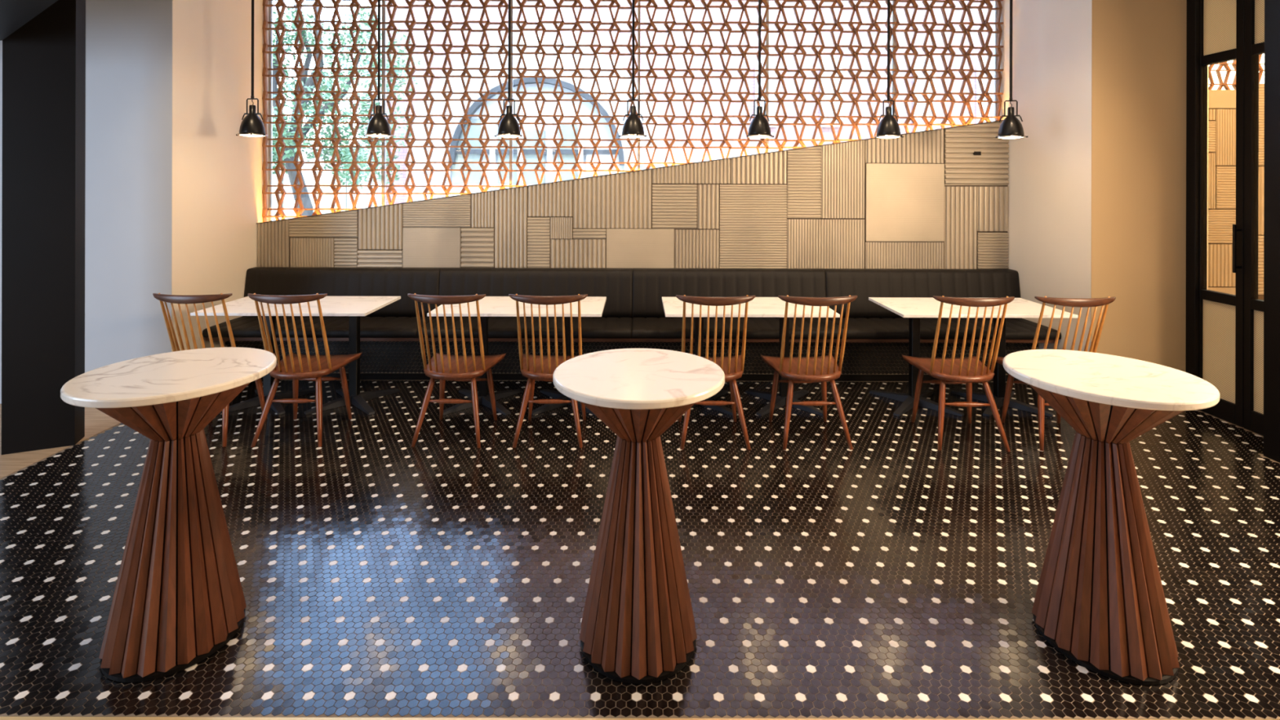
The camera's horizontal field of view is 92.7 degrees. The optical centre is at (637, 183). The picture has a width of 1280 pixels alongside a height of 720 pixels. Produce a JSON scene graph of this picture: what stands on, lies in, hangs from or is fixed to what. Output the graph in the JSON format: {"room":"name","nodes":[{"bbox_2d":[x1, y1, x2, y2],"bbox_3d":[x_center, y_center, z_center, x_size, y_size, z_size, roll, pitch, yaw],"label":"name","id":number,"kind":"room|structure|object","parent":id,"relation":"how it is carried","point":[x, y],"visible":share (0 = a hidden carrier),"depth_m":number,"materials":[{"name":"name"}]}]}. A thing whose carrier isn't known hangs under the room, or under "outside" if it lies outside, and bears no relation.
{"room":"restaurant","nodes":[
{"label":"restaurant","id":0,"kind":"room"},
{"bbox_2d":[0,0,57,40],"bbox_3d":[-4.196,-1.416,1.950,4.600,1.190,3.100,0,0,0],"label":"ceiling","id":1,"kind":"structure","parent":0,"point":[14,14],"depth_m":2.92,"materials":[{"name":"black paint"}]},
{"bbox_2d":[1,0,85,454],"bbox_3d":[-3.599,-0.209,3.703,0.334,3.600,0.141,0,0,-24],"label":"wall","id":2,"kind":"structure","parent":0,"point":[44,60],"depth_m":3.65,"materials":[{"name":"black paint"}]},
{"bbox_2d":[0,0,173,404],"bbox_3d":[-4.779,-0.212,4.398,2.840,3.600,0.004,0,0,0],"label":"wall","id":3,"kind":"structure","parent":0,"point":[128,167],"depth_m":4.40,"materials":[{"name":"grey paint"}]},
{"bbox_2d":[171,0,269,351],"bbox_3d":[-3.409,-0.209,5.000,0.100,3.600,1.200,0,0,0],"label":"wall","id":4,"kind":"structure","parent":0,"point":[217,173],"depth_m":4.84,"materials":[{"name":"beige paint"}]},
{"bbox_2d":[256,120,1008,319],"bbox_3d":[-0.046,0.513,5.381,6.628,2.174,0.035,0,0,0],"label":"cladding","id":5,"kind":"object","parent":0,"point":[936,198],"visible":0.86,"depth_m":5.37,"materials":[{"name":"brown"}]},
{"bbox_2d":[973,151,981,155],"bbox_3d":[2.988,-0.264,5.373,0.059,0.032,0.018,0,0,0],"label":"socket","id":6,"kind":"object","parent":5,"relation":"attached to","point":[974,153],"depth_m":5.36,"materials":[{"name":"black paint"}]},
{"bbox_2d":[0,379,1279,719],"bbox_3d":[0.496,1.641,1.700,15.000,0.081,9.400,0,0,0],"label":"floor","id":7,"kind":"structure","parent":0,"point":[894,575],"depth_m":2.57,"materials":[{"name":"tile"}]},
{"bbox_2d":[60,346,276,682],"bbox_3d":[-1.623,1.126,2.149,0.600,0.940,0.600,0,0,-4],"label":"round table","id":8,"kind":"object","parent":7,"relation":"on","point":[178,599],"visible":1,"depth_m":2.05,"materials":[{"name":"brown wood"}]},
{"bbox_2d":[152,293,275,447],"bbox_3d":[-2.703,1.129,3.901,0.490,0.935,0.542,0,0,0],"label":"spindle chair","id":9,"kind":"object","parent":7,"relation":"on","point":[172,299],"visible":0.32,"depth_m":3.70,"materials":[{"name":"brown wood"}]},
{"bbox_2d":[190,296,400,415],"bbox_3d":[-2.373,1.223,4.352,1.150,0.738,0.674,0,0,0],"label":"dining table","id":10,"kind":"object","parent":7,"relation":"on","point":[353,307],"visible":0.7,"depth_m":4.36,"materials":[{"name":"stone"}]},
{"bbox_2d":[247,293,362,447],"bbox_3d":[-2.128,1.131,3.901,0.490,0.935,0.542,0,0,0],"label":"spindle chair","id":11,"kind":"object","parent":7,"relation":"on","point":[297,366],"visible":0.98,"depth_m":3.76,"materials":[{"name":"brown wood"}]},
{"bbox_2d":[407,293,506,448],"bbox_3d":[-1.154,1.134,3.901,0.490,0.935,0.542,0,0,2],"label":"spindle chair","id":12,"kind":"object","parent":7,"relation":"on","point":[443,367],"visible":1,"depth_m":3.76,"materials":[{"name":"brown wood"}]},
{"bbox_2d":[426,296,606,415],"bbox_3d":[-0.815,1.227,4.352,1.150,0.738,0.674,0,0,0],"label":"dining table","id":13,"kind":"object","parent":7,"relation":"on","point":[489,306],"visible":0.69,"depth_m":4.30,"materials":[{"name":"white stone"}]},
{"bbox_2d":[508,293,587,448],"bbox_3d":[-0.546,1.135,3.901,0.490,0.935,0.542,0,0,0],"label":"spindle chair","id":14,"kind":"object","parent":7,"relation":"on","point":[541,367],"visible":0.8,"depth_m":3.74,"materials":[{"name":"brown wood"}]},
{"bbox_2d":[202,266,1061,381],"bbox_3d":[-0.048,1.171,5.031,6.626,0.858,0.668,0,0,0],"label":"banquette","id":15,"kind":"object","parent":7,"relation":"on","point":[877,339],"visible":0.54,"depth_m":5.03,"materials":[{"name":"leather"}]},
{"bbox_2d":[202,315,435,337],"bbox_3d":[-2.530,1.157,4.936,1.653,0.072,0.478,0,0,0],"label":"seat cushion","id":16,"kind":"object","parent":15,"relation":"on","point":[244,326],"depth_m":4.76,"materials":[{"name":"black leather"}]},
{"bbox_2d":[242,266,443,317],"bbox_3d":[-2.530,0.937,5.269,1.653,0.403,0.186,0,0,0],"label":"cushion","id":17,"kind":"object","parent":15,"relation":"on","point":[271,281],"depth_m":5.21,"materials":[{"name":"black leather"}]},
{"bbox_2d":[417,316,631,338],"bbox_3d":[-0.875,1.162,4.936,1.653,0.072,0.478,0,0,0],"label":"seat cushion","id":18,"kind":"object","parent":15,"relation":"on","point":[499,327],"depth_m":4.76,"materials":[{"name":"black leather"}]},
{"bbox_2d":[437,267,632,318],"bbox_3d":[-0.875,0.941,5.269,1.653,0.403,0.186,0,0,0],"label":"cushion","id":19,"kind":"object","parent":15,"relation":"on","point":[615,284],"depth_m":5.21,"materials":[{"name":"black leather"}]},
{"bbox_2d":[632,267,826,318],"bbox_3d":[0.780,0.946,5.269,1.653,0.403,0.186,0,0,0],"label":"cushion","id":20,"kind":"object","parent":15,"relation":"on","point":[650,285],"depth_m":5.21,"materials":[{"name":"black leather"}]},
{"bbox_2d":[631,317,846,338],"bbox_3d":[0.779,1.166,4.936,1.653,0.072,0.478,0,0,0],"label":"seat cushion","id":21,"kind":"object","parent":15,"relation":"on","point":[642,327],"depth_m":4.77,"materials":[{"name":"black leather"}]},
{"bbox_2d":[822,268,1020,319],"bbox_3d":[2.435,0.950,5.269,1.653,0.403,0.186,0,0,0],"label":"cushion","id":22,"kind":"object","parent":15,"relation":"on","point":[864,283],"depth_m":5.21,"materials":[{"name":"black leather"}]},
{"bbox_2d":[828,317,1061,339],"bbox_3d":[2.434,1.170,4.936,1.653,0.072,0.478,0,0,0],"label":"seat cushion","id":23,"kind":"object","parent":15,"relation":"on","point":[858,328],"depth_m":4.76,"materials":[{"name":"black leather"}]},
{"bbox_2d":[552,348,724,684],"bbox_3d":[0.002,1.130,2.149,0.600,0.940,0.600,0,0,-9],"label":"round table","id":24,"kind":"object","parent":7,"relation":"on","point":[637,626],"visible":1,"depth_m":2.03,"materials":[{"name":"brown wood"}]},
{"bbox_2d":[675,294,755,449],"bbox_3d":[0.467,1.138,3.881,0.490,0.935,0.542,0,0,0],"label":"spindle chair","id":25,"kind":"object","parent":7,"relation":"on","point":[732,366],"visible":0.65,"depth_m":3.71,"materials":[{"name":"brown wood"}]},
{"bbox_2d":[662,297,839,416],"bbox_3d":[0.754,1.231,4.352,1.150,0.738,0.674,0,0,0],"label":"dining table","id":26,"kind":"object","parent":7,"relation":"on","point":[758,307],"visible":0.62,"depth_m":4.29,"materials":[{"name":"white stone"}]},
{"bbox_2d":[760,295,857,450],"bbox_3d":[1.080,1.139,3.881,0.490,0.935,0.542,0,0,-1],"label":"spindle chair","id":27,"kind":"object","parent":7,"relation":"on","point":[798,370],"visible":1,"depth_m":3.74,"materials":[{"name":"brown wood"}]},
{"bbox_2d":[902,295,1014,452],"bbox_3d":[2.027,1.142,3.871,0.490,0.935,0.542,0,0,3],"label":"spindle chair","id":28,"kind":"object","parent":7,"relation":"on","point":[969,370],"visible":1,"depth_m":3.73,"materials":[{"name":"brown wood"}]},
{"bbox_2d":[868,297,1078,417],"bbox_3d":[2.322,1.235,4.352,1.150,0.738,0.674,0,0,0],"label":"dining table","id":29,"kind":"object","parent":7,"relation":"on","point":[913,308],"visible":0.8,"depth_m":4.37,"materials":[{"name":"white stone"}]},
{"bbox_2d":[991,296,1115,451],"bbox_3d":[2.632,1.143,3.871,0.490,0.935,0.542,0,0,1],"label":"spindle chair","id":30,"kind":"object","parent":7,"relation":"on","point":[1071,302],"visible":0.33,"depth_m":3.68,"materials":[{"name":"brown wood"}]},
{"bbox_2d":[1003,349,1219,684],"bbox_3d":[1.634,1.134,2.149,0.600,0.940,0.600,0,0,-2],"label":"round table","id":31,"kind":"object","parent":7,"relation":"on","point":[1100,601],"visible":1,"depth_m":2.05,"materials":[{"name":"brown wood"}]},
{"bbox_2d":[1000,0,1091,351],"bbox_3d":[3.321,-0.191,5.000,0.100,3.600,1.200,0,0,0],"label":"wall","id":32,"kind":"structure","parent":0,"point":[1050,168],"depth_m":4.82,"materials":[{"name":"beige paint"}]},
{"bbox_2d":[1090,0,1186,372],"bbox_3d":[3.635,-0.191,4.398,0.730,3.600,0.004,0,0,0],"label":"wall","id":33,"kind":"structure","parent":0,"point":[1139,46],"depth_m":4.40,"materials":[{"name":"beige paint"}]},
{"bbox_2d":[1206,65,1208,289],"bbox_3d":[4.891,-0.187,6.220,1.700,3.600,0.160,0,0,0],"label":"wall","id":34,"kind":"structure","parent":0,"point":[1207,65],"depth_m":6.14,"materials":[{"name":"beige paint"}]},
{"bbox_2d":[1208,53,1264,300],"bbox_3d":[6.240,-0.087,6.247,1.000,3.406,0.094,0,0,0],"label":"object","id":35,"kind":"object","parent":34,"relation":"attached to","point":[1221,103],"visible":0.3,"depth_m":6.20,"materials":[{"name":"brown"}]},
{"bbox_2d":[1263,0,1279,462],"bbox_3d":[3.870,-0.190,0.302,0.340,3.600,6.605,0,0,0],"label":"wall","id":36,"kind":"structure","parent":0,"point":[1272,7],"depth_m":3.56,"materials":[{"name":"black paint"}]},
{"bbox_2d":[1185,0,1264,435],"bbox_3d":[3.981,-0.190,4.005,0.100,3.600,0.789,0,0,0],"label":"door","id":37,"kind":"structure","parent":36,"relation":"in","point":[1224,335],"depth_m":4.11,"materials":[{"name":"black paint"}]},
{"bbox_3d":[0.505,-2.049,1.310,15.000,0.100,8.620,0,0,0],"label":"ceiling","id":38,"kind":"structure","parent":0,"visible":0},
{"bbox_2d":[235,0,267,137],"bbox_3d":[-2.874,-1.178,4.550,0.214,1.659,0.199,0,0,0],"label":"pendant lamp","id":39,"kind":"object","parent":38,"relation":"hanging from","point":[251,125],"visible":1,"depth_m":4.53,"materials":[{"name":"black metal"}]},
{"bbox_2d":[364,0,393,137],"bbox_3d":[-1.931,-1.175,4.550,0.214,1.659,0.199,0,0,11],"label":"pendant lamp","id":40,"kind":"object","parent":38,"relation":"hanging from","point":[378,126],"visible":1,"depth_m":4.53,"materials":[{"name":"black metal"}]},
{"bbox_2d":[494,0,522,137],"bbox_3d":[-0.959,-1.173,4.550,0.214,1.659,0.199,0,0,10],"label":"pendant lamp","id":41,"kind":"object","parent":38,"relation":"hanging from","point":[508,126],"visible":1,"depth_m":4.53,"materials":[{"name":"black metal"}]},
{"bbox_2d":[618,0,646,137],"bbox_3d":[-0.034,-1.170,4.550,0.214,1.659,0.199,0,0,11],"label":"pendant lamp","id":42,"kind":"object","parent":38,"relation":"hanging from","point":[633,127],"visible":1,"depth_m":4.53,"materials":[{"name":"black metal"}]},
{"bbox_2d":[746,0,773,137],"bbox_3d":[0.908,-1.168,4.550,0.214,1.659,0.199,0,0,-11],"label":"pendant lamp","id":43,"kind":"object","parent":38,"relation":"hanging from","point":[759,127],"visible":1,"depth_m":4.53,"materials":[{"name":"black metal"}]},
{"bbox_2d":[874,0,903,138],"bbox_3d":[1.870,-1.165,4.550,0.214,1.659,0.199,0,0,-9],"label":"pendant lamp","id":44,"kind":"object","parent":38,"relation":"hanging from","point":[888,127],"visible":1,"depth_m":4.53,"materials":[{"name":"black metal"}]},
{"bbox_2d":[995,0,1027,138],"bbox_3d":[2.783,-1.163,4.550,0.214,1.659,0.199,0,0,14],"label":"pendant lamp","id":45,"kind":"object","parent":38,"relation":"hanging from","point":[1011,127],"visible":1,"depth_m":4.53,"materials":[{"name":"black metal"}]},
{"label":"outside","id":46,"kind":"structure","parent":0,"visible":0},
{"bbox_3d":[-0.005,1.810,22.810,60.000,0.180,34.380,0,0,0],"label":"street","id":47,"kind":"object","parent":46,"visible":0},
{"bbox_2d":[271,146,357,221],"bbox_3d":[-13.441,0.375,16.985,13.220,2.620,3.130,0,0,0],"label":"building","id":48,"kind":"structure","parent":47,"relation":"on","point":[344,200],"depth_m":15.50,"materials":[{"name":"white stone"}]},
{"bbox_2d":[272,3,422,215],"bbox_3d":[-6.405,-0.962,12.052,3.552,5.351,2.784,0,0,0],"label":"street tree","id":49,"kind":"object","parent":47,"relation":"on","point":[308,83],"visible":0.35,"depth_m":12.03,"materials":[{"name":"green plant"}]},
{"bbox_2d":[357,0,994,208],"bbox_3d":[3.187,-5.772,16.870,19.984,15.000,4.260,0,0,0],"label":"building","id":50,"kind":"structure","parent":47,"relation":"on","point":[456,14],"depth_m":15.00,"materials":[{"name":"white stone"}]},
{"bbox_3d":[-0.047,0.594,5.565,6.630,2.012,0.070,0,0,0],"label":"wall","id":51,"kind":"structure","parent":0,"visible":0},
{"bbox_2d":[262,0,1003,222],"bbox_3d":[-0.043,-0.734,5.483,6.633,2.522,0.062,0,0,0],"label":"lattice screen","id":52,"kind":"object","parent":51,"relation":"attached to","point":[299,24],"visible":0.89,"depth_m":5.46,"materials":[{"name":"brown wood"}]},
{"bbox_2d":[268,0,997,221],"bbox_3d":[-0.043,-0.700,5.570,6.630,2.600,0.040,0,0,0],"label":"window","id":53,"kind":"structure","parent":51,"relation":"in","point":[384,2],"depth_m":5.56,"materials":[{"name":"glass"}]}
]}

